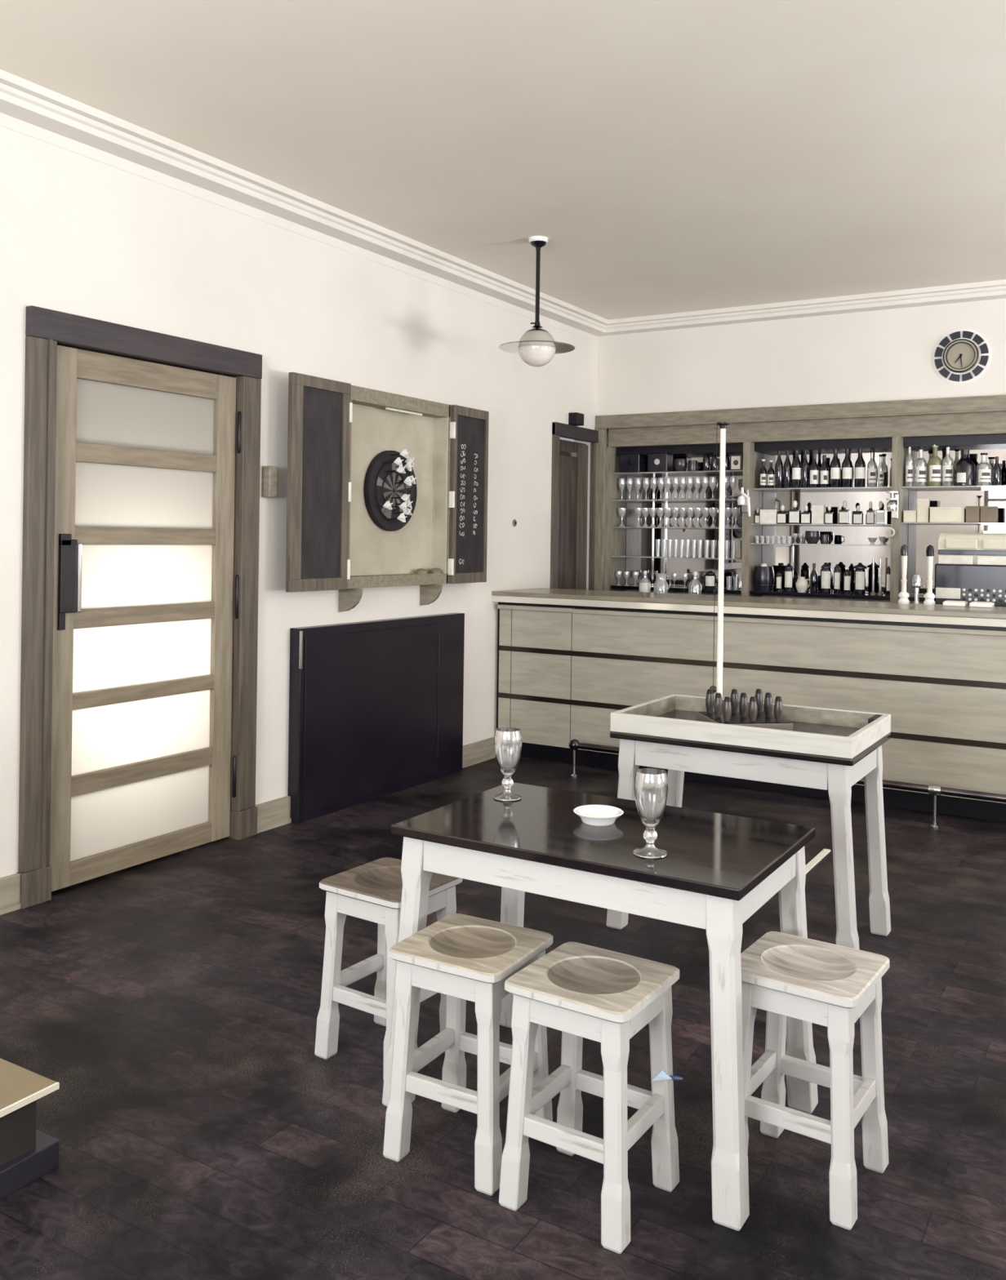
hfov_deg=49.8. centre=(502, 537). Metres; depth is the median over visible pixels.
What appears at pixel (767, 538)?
tumbler
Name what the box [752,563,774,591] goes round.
cask
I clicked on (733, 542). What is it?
tumbler
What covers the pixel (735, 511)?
bowl
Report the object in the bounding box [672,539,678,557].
tumbler
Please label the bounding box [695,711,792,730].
platform
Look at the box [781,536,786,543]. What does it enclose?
tumbler
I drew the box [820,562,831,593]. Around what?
bottle
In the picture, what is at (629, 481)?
bowl
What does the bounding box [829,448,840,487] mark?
bottle
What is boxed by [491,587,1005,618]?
countertop
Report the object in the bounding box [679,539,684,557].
tumbler
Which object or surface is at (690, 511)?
bowl
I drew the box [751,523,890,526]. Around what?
glass shelf
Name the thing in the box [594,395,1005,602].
bar cabinet
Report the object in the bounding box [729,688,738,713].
pin
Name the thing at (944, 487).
glass shelf
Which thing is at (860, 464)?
bottle
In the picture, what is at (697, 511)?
bowl
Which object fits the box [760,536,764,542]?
tumbler
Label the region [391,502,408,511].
dart
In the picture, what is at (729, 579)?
tumbler
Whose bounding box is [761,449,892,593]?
mirror
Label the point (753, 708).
pin
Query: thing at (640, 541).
mirror
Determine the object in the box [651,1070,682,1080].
loose dart
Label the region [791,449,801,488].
bottle
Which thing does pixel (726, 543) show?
tumbler
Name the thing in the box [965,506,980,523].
case
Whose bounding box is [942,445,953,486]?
bottle
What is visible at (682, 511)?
bowl
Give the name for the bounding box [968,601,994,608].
tray
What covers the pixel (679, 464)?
bowl
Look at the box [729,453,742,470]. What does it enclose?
box
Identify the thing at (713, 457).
bottle
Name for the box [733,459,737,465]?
print
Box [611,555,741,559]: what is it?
glass shelf
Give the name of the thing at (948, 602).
tray
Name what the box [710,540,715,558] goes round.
tumbler
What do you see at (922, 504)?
carton
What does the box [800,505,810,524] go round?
bottle
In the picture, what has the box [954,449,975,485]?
bottle
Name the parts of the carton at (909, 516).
lid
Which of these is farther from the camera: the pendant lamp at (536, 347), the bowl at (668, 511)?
the bowl at (668, 511)
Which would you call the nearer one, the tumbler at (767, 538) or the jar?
the tumbler at (767, 538)
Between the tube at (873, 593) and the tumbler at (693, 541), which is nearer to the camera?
the tube at (873, 593)
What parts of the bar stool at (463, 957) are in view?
leg, leg, seat, leg, leg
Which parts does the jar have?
lid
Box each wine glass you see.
[615,570,621,585]
[617,507,625,527]
[618,478,625,499]
[623,571,629,585]
[626,478,632,499]
[632,571,638,586]
[634,478,641,499]
[635,507,641,527]
[641,507,648,527]
[642,477,649,499]
[648,507,656,527]
[650,477,657,499]
[656,507,663,527]
[657,477,664,499]
[664,477,671,500]
[664,507,671,527]
[671,477,679,500]
[671,507,679,527]
[671,573,677,587]
[679,477,685,500]
[679,507,686,527]
[681,573,687,587]
[685,476,693,500]
[686,507,693,527]
[693,476,701,499]
[693,507,702,527]
[701,476,708,499]
[702,507,709,527]
[709,476,716,499]
[709,507,716,527]
[724,476,728,499]
[724,507,731,528]
[729,475,737,498]
[731,507,739,528]
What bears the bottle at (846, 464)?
on the bar cabinet at (850, 545)
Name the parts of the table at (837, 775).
leg, leg, leg, leg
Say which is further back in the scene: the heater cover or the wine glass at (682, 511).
the wine glass at (682, 511)
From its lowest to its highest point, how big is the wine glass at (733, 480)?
0.165 m
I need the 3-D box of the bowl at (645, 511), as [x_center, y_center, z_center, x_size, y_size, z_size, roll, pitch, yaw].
[1.059,-0.186,8.046,0.055,0.071,0.055,1,0,24]
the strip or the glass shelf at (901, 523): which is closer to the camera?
the strip
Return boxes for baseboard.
[0,873,20,915]
[254,795,291,833]
[462,737,495,768]
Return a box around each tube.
[870,558,875,595]
[876,558,883,595]
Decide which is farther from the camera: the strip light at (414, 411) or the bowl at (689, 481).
the bowl at (689, 481)
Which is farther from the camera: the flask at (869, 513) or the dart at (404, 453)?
the flask at (869, 513)
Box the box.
[568,412,583,426]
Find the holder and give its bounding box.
[261,466,277,497]
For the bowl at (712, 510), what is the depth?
7.75 m
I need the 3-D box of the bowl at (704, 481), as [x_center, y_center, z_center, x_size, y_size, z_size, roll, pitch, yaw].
[1.456,-0.393,7.807,0.052,0.091,0.052,1,0,20]
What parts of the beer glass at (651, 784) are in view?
stem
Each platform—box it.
[0,1057,58,1199]
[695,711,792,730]
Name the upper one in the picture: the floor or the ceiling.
the ceiling
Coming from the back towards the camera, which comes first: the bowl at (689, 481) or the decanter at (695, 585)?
the bowl at (689, 481)
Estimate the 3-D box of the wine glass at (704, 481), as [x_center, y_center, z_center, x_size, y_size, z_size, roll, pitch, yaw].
[1.456,-0.356,7.807,0.052,0.165,0.052,1,0,20]
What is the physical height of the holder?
0.147 m
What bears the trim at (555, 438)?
attached to the wall at (80, 235)
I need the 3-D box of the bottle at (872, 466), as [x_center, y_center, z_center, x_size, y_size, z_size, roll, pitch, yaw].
[2.450,-0.459,7.194,0.059,0.250,0.060,1,0,15]
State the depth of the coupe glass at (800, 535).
7.42 m
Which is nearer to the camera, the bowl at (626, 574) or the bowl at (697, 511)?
the bowl at (697, 511)
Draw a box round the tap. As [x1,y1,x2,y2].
[911,573,921,604]
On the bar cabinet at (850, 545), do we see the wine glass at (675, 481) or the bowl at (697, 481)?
the wine glass at (675, 481)
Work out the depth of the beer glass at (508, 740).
2.93 m
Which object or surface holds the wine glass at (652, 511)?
on the bar cabinet at (850, 545)
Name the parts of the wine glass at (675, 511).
stem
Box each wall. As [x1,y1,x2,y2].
[0,112,608,877]
[596,297,1005,603]
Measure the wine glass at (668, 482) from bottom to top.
0.165 m
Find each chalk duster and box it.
[415,568,427,573]
[429,568,441,573]
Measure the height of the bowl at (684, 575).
0.057 m
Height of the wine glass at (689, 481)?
0.165 m
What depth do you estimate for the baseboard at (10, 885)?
3.98 m
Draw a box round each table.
[382,782,817,1231]
[606,731,890,949]
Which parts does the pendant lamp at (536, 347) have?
globe, globe, rod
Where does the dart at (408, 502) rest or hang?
attached to the dartboard
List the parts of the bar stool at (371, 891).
leg, leg, seat, leg, leg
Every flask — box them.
[755,508,759,523]
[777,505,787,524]
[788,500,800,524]
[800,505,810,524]
[824,504,833,524]
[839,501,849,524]
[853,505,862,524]
[866,501,874,524]
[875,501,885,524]
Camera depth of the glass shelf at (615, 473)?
7.97 m
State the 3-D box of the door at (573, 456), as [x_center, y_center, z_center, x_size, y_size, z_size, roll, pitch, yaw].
[0.457,0.346,7.874,0.055,2.100,0.550,1,0,31]
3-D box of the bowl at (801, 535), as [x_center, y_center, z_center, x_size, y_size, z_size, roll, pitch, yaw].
[2.047,-0.011,7.435,0.036,0.034,0.036,1,0,14]
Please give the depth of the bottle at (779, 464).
7.50 m
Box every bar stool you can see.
[314,857,462,1079]
[382,913,552,1195]
[498,942,679,1253]
[740,931,889,1230]
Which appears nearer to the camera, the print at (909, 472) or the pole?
the pole
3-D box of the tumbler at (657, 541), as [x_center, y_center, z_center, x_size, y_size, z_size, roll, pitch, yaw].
[1.143,0.076,7.993,0.039,0.128,0.039,1,0,19]
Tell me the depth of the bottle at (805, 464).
7.41 m
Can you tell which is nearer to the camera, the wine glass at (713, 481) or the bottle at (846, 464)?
the bottle at (846, 464)
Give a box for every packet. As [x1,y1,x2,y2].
[760,509,777,524]
[811,505,825,524]
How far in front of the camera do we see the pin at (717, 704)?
3.93 m
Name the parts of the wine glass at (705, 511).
stem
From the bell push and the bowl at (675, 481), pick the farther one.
the bowl at (675, 481)
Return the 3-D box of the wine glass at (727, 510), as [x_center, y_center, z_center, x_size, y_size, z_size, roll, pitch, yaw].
[1.603,-0.143,7.716,0.055,0.142,0.055,1,0,22]
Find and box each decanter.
[639,570,650,592]
[688,571,701,594]
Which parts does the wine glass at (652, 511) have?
stem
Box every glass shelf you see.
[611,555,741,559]
[612,470,742,475]
[612,498,737,502]
[612,526,742,528]
[751,486,891,491]
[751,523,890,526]
[751,542,880,546]
[900,522,1005,524]
[901,485,1005,489]
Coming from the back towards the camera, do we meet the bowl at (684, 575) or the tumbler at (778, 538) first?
the bowl at (684, 575)
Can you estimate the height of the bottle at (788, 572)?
0.195 m
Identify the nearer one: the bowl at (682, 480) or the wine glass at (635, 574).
the bowl at (682, 480)
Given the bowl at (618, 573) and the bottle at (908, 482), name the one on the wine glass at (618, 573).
the bowl at (618, 573)
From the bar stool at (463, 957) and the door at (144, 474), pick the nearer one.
the bar stool at (463, 957)
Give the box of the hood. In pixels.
[937,532,1005,564]
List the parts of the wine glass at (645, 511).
stem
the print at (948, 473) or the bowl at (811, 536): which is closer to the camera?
the print at (948, 473)
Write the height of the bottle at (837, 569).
0.198 m
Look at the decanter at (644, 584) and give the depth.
7.74 m
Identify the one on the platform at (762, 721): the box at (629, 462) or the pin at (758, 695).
the pin at (758, 695)
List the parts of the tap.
spout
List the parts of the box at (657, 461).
lid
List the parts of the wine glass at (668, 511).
stem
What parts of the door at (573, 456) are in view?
closer rail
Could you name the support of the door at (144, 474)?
in the wall at (80, 235)
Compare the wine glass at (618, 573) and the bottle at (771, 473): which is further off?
the wine glass at (618, 573)
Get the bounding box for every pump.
[897,544,909,604]
[923,544,935,604]
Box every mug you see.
[687,460,700,471]
[820,534,831,544]
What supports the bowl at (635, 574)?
on the wine glass at (635, 574)
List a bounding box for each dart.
[374,501,392,509]
[382,457,403,466]
[386,466,405,473]
[386,512,407,522]
[389,448,409,457]
[391,493,409,501]
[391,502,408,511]
[392,475,413,485]
[393,499,413,507]
[393,507,412,515]
[395,462,413,471]
[397,475,416,484]
[401,457,414,465]
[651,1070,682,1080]
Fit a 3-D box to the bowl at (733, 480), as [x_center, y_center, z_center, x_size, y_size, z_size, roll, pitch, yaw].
[1.637,-0.391,7.698,0.052,0.091,0.052,1,0,13]
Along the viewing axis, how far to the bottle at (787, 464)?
7.47 m
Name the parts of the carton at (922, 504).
lid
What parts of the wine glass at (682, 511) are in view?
stem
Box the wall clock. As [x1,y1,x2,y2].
[932,328,991,383]
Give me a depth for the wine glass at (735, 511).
7.67 m
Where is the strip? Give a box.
[805,848,830,873]
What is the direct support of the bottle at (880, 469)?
on the bar cabinet at (850, 545)
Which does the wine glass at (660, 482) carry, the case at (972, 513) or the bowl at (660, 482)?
the bowl at (660, 482)
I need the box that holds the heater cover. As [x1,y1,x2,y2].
[287,613,464,823]
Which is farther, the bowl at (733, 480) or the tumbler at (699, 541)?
the tumbler at (699, 541)
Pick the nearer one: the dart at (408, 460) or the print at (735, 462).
the dart at (408, 460)
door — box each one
[49,345,240,891]
[557,439,587,589]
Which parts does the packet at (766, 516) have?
lid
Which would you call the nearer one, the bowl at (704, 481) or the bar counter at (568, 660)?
the bar counter at (568, 660)
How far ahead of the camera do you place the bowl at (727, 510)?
7.70 m
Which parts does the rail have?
post, rail, post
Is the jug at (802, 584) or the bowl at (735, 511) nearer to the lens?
the jug at (802, 584)
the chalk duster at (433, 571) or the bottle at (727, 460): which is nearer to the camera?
the chalk duster at (433, 571)
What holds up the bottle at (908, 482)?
on the bar cabinet at (850, 545)
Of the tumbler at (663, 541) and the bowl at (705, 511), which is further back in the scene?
the tumbler at (663, 541)
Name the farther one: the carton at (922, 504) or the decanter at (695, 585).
the decanter at (695, 585)
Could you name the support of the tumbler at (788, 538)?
on the bar cabinet at (850, 545)
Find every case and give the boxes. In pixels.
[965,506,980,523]
[980,506,998,523]
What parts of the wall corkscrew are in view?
arm, mounting plate, lever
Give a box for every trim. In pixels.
[0,69,608,336]
[0,124,597,342]
[16,336,261,908]
[25,305,262,378]
[550,422,595,590]
[551,422,598,442]
[598,279,1005,336]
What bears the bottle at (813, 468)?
on the bar cabinet at (850, 545)
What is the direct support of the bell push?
attached to the wall at (80, 235)
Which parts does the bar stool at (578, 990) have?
leg, leg, seat, leg, leg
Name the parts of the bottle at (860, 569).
lid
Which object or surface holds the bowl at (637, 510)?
on the wine glass at (637, 510)
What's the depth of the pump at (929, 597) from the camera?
6.04 m
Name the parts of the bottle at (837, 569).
lid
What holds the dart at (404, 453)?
attached to the dartboard
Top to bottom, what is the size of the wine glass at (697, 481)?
0.165 m
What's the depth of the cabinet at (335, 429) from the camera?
5.79 m
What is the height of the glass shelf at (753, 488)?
0.008 m
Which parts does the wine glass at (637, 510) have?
stem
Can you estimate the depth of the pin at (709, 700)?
4.03 m
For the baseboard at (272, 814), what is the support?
attached to the wall at (80, 235)
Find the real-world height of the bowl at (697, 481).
0.091 m
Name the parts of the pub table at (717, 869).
leg, leg, leg, leg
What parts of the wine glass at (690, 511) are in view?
stem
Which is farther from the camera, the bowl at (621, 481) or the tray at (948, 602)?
the bowl at (621, 481)
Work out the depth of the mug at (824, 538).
7.33 m
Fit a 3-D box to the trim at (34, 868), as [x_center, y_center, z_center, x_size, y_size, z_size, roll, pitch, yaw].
[-1.532,0.316,4.584,0.198,2.125,1.220,1,0,31]
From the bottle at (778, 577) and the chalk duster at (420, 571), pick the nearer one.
the chalk duster at (420, 571)
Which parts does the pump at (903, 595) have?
handle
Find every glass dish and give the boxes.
[867,537,876,544]
[878,536,885,545]
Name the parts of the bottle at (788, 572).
lid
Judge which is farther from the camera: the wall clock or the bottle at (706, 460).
the bottle at (706, 460)
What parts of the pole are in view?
cord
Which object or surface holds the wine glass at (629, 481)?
on the bar cabinet at (850, 545)
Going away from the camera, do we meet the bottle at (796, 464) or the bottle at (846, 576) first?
the bottle at (846, 576)
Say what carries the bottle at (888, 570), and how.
on the bar cabinet at (850, 545)
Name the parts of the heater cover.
bright trim, panel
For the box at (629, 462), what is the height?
0.150 m
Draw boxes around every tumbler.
[655,539,660,556]
[661,539,666,556]
[666,539,672,556]
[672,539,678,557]
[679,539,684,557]
[684,539,689,557]
[691,539,696,557]
[697,539,702,557]
[703,540,709,557]
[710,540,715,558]
[724,540,729,558]
[726,576,732,589]
[731,540,736,558]
[733,576,739,589]
[755,535,759,542]
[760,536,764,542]
[765,536,769,542]
[770,536,775,543]
[776,536,780,543]
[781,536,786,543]
[786,536,791,543]
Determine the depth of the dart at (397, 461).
5.76 m
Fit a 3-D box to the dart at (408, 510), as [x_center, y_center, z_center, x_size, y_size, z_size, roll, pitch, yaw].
[-0.549,-0.142,5.864,0.130,0.040,0.039,1,0,37]
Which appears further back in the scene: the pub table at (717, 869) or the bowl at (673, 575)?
the bowl at (673, 575)
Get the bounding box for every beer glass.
[493,727,521,801]
[632,768,667,858]
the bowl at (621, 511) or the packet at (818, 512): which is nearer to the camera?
the packet at (818, 512)
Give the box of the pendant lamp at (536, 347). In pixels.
[498,235,575,366]
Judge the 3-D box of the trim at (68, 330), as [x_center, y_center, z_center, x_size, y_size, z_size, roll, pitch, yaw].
[-1.519,-0.803,4.585,0.194,0.113,1.210,1,0,31]
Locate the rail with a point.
(935, 790)
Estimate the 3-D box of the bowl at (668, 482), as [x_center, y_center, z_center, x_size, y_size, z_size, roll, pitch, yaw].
[1.212,-0.397,7.955,0.052,0.091,0.052,1,0,24]
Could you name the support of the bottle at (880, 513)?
on the bar cabinet at (850, 545)
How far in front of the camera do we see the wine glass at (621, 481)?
8.13 m
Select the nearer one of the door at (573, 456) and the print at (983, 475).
the print at (983, 475)
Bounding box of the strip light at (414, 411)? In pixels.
[385,407,422,415]
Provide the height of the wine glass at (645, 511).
0.142 m
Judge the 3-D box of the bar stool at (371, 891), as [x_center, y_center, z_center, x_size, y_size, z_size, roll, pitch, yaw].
[-0.306,1.161,2.952,0.288,0.470,0.288,1,0,34]
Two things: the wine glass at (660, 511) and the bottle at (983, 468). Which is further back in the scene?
the wine glass at (660, 511)
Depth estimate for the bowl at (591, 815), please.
2.73 m
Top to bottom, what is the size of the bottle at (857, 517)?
0.126 m
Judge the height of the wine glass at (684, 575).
0.103 m
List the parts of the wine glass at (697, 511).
stem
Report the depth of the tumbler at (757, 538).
7.58 m
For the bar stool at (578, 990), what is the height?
0.470 m
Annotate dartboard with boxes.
[363,450,417,531]
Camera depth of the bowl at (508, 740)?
2.93 m
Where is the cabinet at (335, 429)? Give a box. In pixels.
[285,372,488,612]
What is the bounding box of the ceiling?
[0,0,1005,319]
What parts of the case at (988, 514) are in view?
lid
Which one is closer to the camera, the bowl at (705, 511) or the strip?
the strip
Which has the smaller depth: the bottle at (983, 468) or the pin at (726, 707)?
the pin at (726, 707)
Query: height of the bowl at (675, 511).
0.071 m
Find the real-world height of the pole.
1.142 m
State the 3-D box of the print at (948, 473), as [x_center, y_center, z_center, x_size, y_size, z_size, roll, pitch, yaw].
[2.849,-0.410,6.921,0.051,0.054,0.011,1,0,7]
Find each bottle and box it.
[702,453,710,471]
[711,453,717,471]
[724,452,729,470]
[759,459,766,488]
[767,460,774,488]
[774,450,782,488]
[775,571,782,591]
[782,450,791,488]
[783,563,793,591]
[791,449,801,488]
[801,449,808,488]
[808,453,818,487]
[809,563,817,592]
[818,454,828,487]
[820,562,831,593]
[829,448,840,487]
[833,564,839,593]
[841,448,852,487]
[843,568,850,594]
[853,448,865,487]
[853,562,866,595]
[866,449,876,487]
[877,454,883,486]
[885,565,890,595]
[904,446,913,486]
[914,446,926,486]
[927,444,942,486]
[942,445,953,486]
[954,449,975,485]
[976,453,991,485]
[991,456,1000,485]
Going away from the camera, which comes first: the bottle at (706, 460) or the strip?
the strip
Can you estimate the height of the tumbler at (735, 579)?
0.092 m
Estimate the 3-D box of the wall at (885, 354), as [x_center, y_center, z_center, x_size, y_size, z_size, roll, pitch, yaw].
[4.057,-0.043,6.353,7.600,3.000,0.450,1,0,31]
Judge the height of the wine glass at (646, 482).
0.165 m
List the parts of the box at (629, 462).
lid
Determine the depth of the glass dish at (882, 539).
7.14 m
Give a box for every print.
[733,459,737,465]
[869,471,875,479]
[906,469,912,478]
[917,470,926,478]
[931,469,941,478]
[944,469,952,477]
[980,472,991,479]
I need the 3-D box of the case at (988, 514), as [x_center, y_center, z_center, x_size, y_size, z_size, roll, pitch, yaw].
[3.062,-0.146,6.821,0.096,0.104,0.082,1,0,30]
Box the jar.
[703,570,715,588]
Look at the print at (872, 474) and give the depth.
7.17 m
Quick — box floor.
[0,756,1005,1279]
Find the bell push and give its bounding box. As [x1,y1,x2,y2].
[511,519,516,526]
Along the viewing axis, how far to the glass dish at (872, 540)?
7.17 m
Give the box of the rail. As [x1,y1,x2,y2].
[568,738,1005,828]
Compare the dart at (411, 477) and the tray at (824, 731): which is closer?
the tray at (824, 731)
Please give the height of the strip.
0.008 m
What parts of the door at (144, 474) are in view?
handle plate, pane, rail, pane, rail, pane, rail, rail, pane, rail, pane, rail, pane, rail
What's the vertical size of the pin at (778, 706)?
0.089 m
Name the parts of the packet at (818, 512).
lid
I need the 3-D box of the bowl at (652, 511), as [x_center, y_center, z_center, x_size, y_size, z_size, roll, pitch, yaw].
[1.108,-0.185,8.016,0.055,0.071,0.055,1,0,21]
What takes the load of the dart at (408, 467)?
attached to the dartboard
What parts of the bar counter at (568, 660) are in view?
panel, panel, panel, panel, panel, panel, moulding, panel, panel, panel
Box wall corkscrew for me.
[729,487,751,516]
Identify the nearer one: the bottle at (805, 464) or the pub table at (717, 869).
the pub table at (717, 869)
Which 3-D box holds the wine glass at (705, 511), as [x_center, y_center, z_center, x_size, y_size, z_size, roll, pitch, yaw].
[1.460,-0.145,7.803,0.055,0.142,0.055,1,0,25]
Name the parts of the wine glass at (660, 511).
stem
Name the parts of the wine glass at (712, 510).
stem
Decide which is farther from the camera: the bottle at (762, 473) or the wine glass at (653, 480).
the wine glass at (653, 480)
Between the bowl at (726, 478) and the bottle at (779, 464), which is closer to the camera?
the bottle at (779, 464)
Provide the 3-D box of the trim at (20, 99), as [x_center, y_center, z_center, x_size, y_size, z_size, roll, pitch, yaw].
[-1.785,-1.585,3.847,0.165,0.080,9.910,1,0,31]
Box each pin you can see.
[705,688,714,713]
[713,693,722,717]
[722,696,731,722]
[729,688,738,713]
[738,692,747,717]
[748,696,757,721]
[755,688,763,712]
[764,692,773,717]
[773,696,782,721]
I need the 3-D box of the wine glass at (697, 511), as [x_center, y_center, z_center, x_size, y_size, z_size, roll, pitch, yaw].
[1.409,-0.145,7.833,0.055,0.142,0.055,1,0,18]
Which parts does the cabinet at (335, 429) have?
door, door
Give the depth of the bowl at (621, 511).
8.12 m
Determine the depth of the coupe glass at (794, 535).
7.45 m
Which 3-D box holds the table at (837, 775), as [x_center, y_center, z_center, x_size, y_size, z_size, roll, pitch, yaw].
[0.888,1.056,3.905,0.883,0.714,0.585,1,0,31]
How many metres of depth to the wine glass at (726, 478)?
7.71 m
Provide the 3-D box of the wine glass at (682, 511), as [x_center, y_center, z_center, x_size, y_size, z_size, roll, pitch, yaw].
[1.309,-0.147,7.894,0.055,0.142,0.055,1,0,16]
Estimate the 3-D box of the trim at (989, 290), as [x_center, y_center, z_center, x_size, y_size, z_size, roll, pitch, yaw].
[3.918,-1.505,6.090,7.600,0.080,0.165,1,0,31]
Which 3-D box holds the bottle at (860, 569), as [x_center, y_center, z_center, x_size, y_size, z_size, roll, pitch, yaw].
[2.376,0.271,7.210,0.089,0.212,0.089,1,0,22]
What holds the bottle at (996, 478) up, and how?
on the bar cabinet at (850, 545)
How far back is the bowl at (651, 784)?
2.42 m
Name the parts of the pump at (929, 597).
handle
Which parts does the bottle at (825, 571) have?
lid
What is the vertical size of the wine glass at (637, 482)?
0.165 m
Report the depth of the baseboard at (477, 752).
6.72 m
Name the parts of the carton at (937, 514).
lid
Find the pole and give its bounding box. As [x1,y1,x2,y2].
[709,422,729,698]
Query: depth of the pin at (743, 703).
3.94 m
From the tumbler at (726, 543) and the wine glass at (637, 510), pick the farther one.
the wine glass at (637, 510)
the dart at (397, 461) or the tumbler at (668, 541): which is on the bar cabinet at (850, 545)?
the tumbler at (668, 541)
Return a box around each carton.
[903,510,916,522]
[916,498,929,522]
[929,506,964,522]
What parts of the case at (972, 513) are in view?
lid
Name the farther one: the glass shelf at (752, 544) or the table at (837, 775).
the glass shelf at (752, 544)
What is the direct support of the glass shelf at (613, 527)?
attached to the bar cabinet at (850, 545)
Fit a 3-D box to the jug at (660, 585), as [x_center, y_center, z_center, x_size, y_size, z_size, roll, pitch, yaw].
[1.125,0.343,7.710,0.103,0.176,0.103,1,0,-34]
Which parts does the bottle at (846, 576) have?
lid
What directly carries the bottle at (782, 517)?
on the bar cabinet at (850, 545)
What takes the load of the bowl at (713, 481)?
on the wine glass at (713, 481)
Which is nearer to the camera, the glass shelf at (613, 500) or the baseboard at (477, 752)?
the baseboard at (477, 752)
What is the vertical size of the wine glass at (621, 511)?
0.142 m
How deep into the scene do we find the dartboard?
5.86 m
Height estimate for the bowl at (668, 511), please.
0.071 m
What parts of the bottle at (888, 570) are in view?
lid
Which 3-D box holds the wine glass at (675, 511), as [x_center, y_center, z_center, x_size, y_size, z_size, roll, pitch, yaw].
[1.262,-0.147,7.923,0.055,0.142,0.055,1,0,17]
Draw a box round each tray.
[609,693,890,759]
[942,600,967,606]
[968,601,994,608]
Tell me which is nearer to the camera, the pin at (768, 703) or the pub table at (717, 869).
the pub table at (717, 869)
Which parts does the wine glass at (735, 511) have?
stem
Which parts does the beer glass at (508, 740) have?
stem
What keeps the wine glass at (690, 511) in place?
on the bar cabinet at (850, 545)
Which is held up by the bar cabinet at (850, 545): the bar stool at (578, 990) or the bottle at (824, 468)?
the bottle at (824, 468)
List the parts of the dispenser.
ring handle, mounting plate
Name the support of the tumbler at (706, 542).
on the bar cabinet at (850, 545)
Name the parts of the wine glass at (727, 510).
stem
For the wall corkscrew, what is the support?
attached to the bar cabinet at (850, 545)
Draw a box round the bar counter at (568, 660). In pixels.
[491,587,1005,822]
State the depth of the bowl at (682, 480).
7.88 m
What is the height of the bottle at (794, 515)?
0.162 m
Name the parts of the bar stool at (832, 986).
leg, leg, seat, leg, leg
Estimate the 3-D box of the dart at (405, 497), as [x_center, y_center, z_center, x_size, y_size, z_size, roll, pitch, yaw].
[-0.560,-0.216,5.845,0.130,0.040,0.039,1,0,34]
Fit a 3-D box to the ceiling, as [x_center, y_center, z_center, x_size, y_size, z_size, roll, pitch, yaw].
[1.472,-1.640,2.045,8.000,0.120,10.600,1,0,31]
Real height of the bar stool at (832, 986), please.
0.470 m
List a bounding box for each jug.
[653,573,671,593]
[795,577,809,592]
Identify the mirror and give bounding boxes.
[625,453,742,587]
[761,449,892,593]
[907,446,1005,595]
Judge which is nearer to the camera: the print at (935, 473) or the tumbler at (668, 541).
the print at (935, 473)
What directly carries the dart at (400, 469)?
attached to the dartboard
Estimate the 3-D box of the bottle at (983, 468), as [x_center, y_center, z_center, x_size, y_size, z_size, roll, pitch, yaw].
[3.036,-0.430,6.839,0.086,0.209,0.088,1,0,16]
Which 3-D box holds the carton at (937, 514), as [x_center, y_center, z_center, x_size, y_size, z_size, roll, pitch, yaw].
[2.851,-0.147,6.949,0.207,0.099,0.082,1,0,26]
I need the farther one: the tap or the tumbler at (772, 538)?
the tumbler at (772, 538)
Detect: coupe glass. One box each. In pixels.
[792,533,797,543]
[798,533,804,543]
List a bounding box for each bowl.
[493,727,521,775]
[573,804,623,826]
[615,570,621,578]
[617,507,625,517]
[618,478,625,490]
[623,571,629,578]
[626,478,632,489]
[632,571,638,579]
[634,478,641,489]
[634,768,667,826]
[635,507,641,517]
[641,507,648,517]
[642,477,649,489]
[648,507,656,517]
[650,477,657,489]
[656,507,663,517]
[657,477,664,489]
[664,477,671,489]
[664,507,671,517]
[671,477,679,489]
[671,507,679,517]
[671,573,677,581]
[673,458,687,472]
[679,477,685,489]
[679,507,686,517]
[681,573,687,581]
[685,476,693,489]
[686,507,693,517]
[693,476,701,488]
[693,507,702,517]
[701,476,708,488]
[702,507,709,517]
[709,476,716,488]
[709,507,716,517]
[724,476,728,488]
[724,507,731,517]
[729,475,737,488]
[731,507,739,517]
[792,533,797,538]
[798,533,804,538]
[804,530,819,543]
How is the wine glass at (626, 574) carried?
on the bar cabinet at (850, 545)
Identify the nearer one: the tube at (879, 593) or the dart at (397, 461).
the dart at (397, 461)
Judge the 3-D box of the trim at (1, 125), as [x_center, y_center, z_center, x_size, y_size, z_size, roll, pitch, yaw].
[-0.615,-1.483,5.937,0.003,0.005,5.100,1,0,31]
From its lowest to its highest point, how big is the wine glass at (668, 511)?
0.142 m
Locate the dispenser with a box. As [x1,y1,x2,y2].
[885,490,898,537]
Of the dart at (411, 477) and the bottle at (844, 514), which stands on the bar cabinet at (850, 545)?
the bottle at (844, 514)
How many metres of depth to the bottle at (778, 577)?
7.48 m
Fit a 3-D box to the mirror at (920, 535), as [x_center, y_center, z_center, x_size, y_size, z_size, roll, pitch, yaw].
[3.118,-0.102,7.006,0.941,0.970,0.010,1,0,31]
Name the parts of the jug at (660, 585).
handle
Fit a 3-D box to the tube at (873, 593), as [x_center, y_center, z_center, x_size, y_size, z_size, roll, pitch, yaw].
[2.450,0.257,7.165,0.036,0.242,0.036,1,0,25]

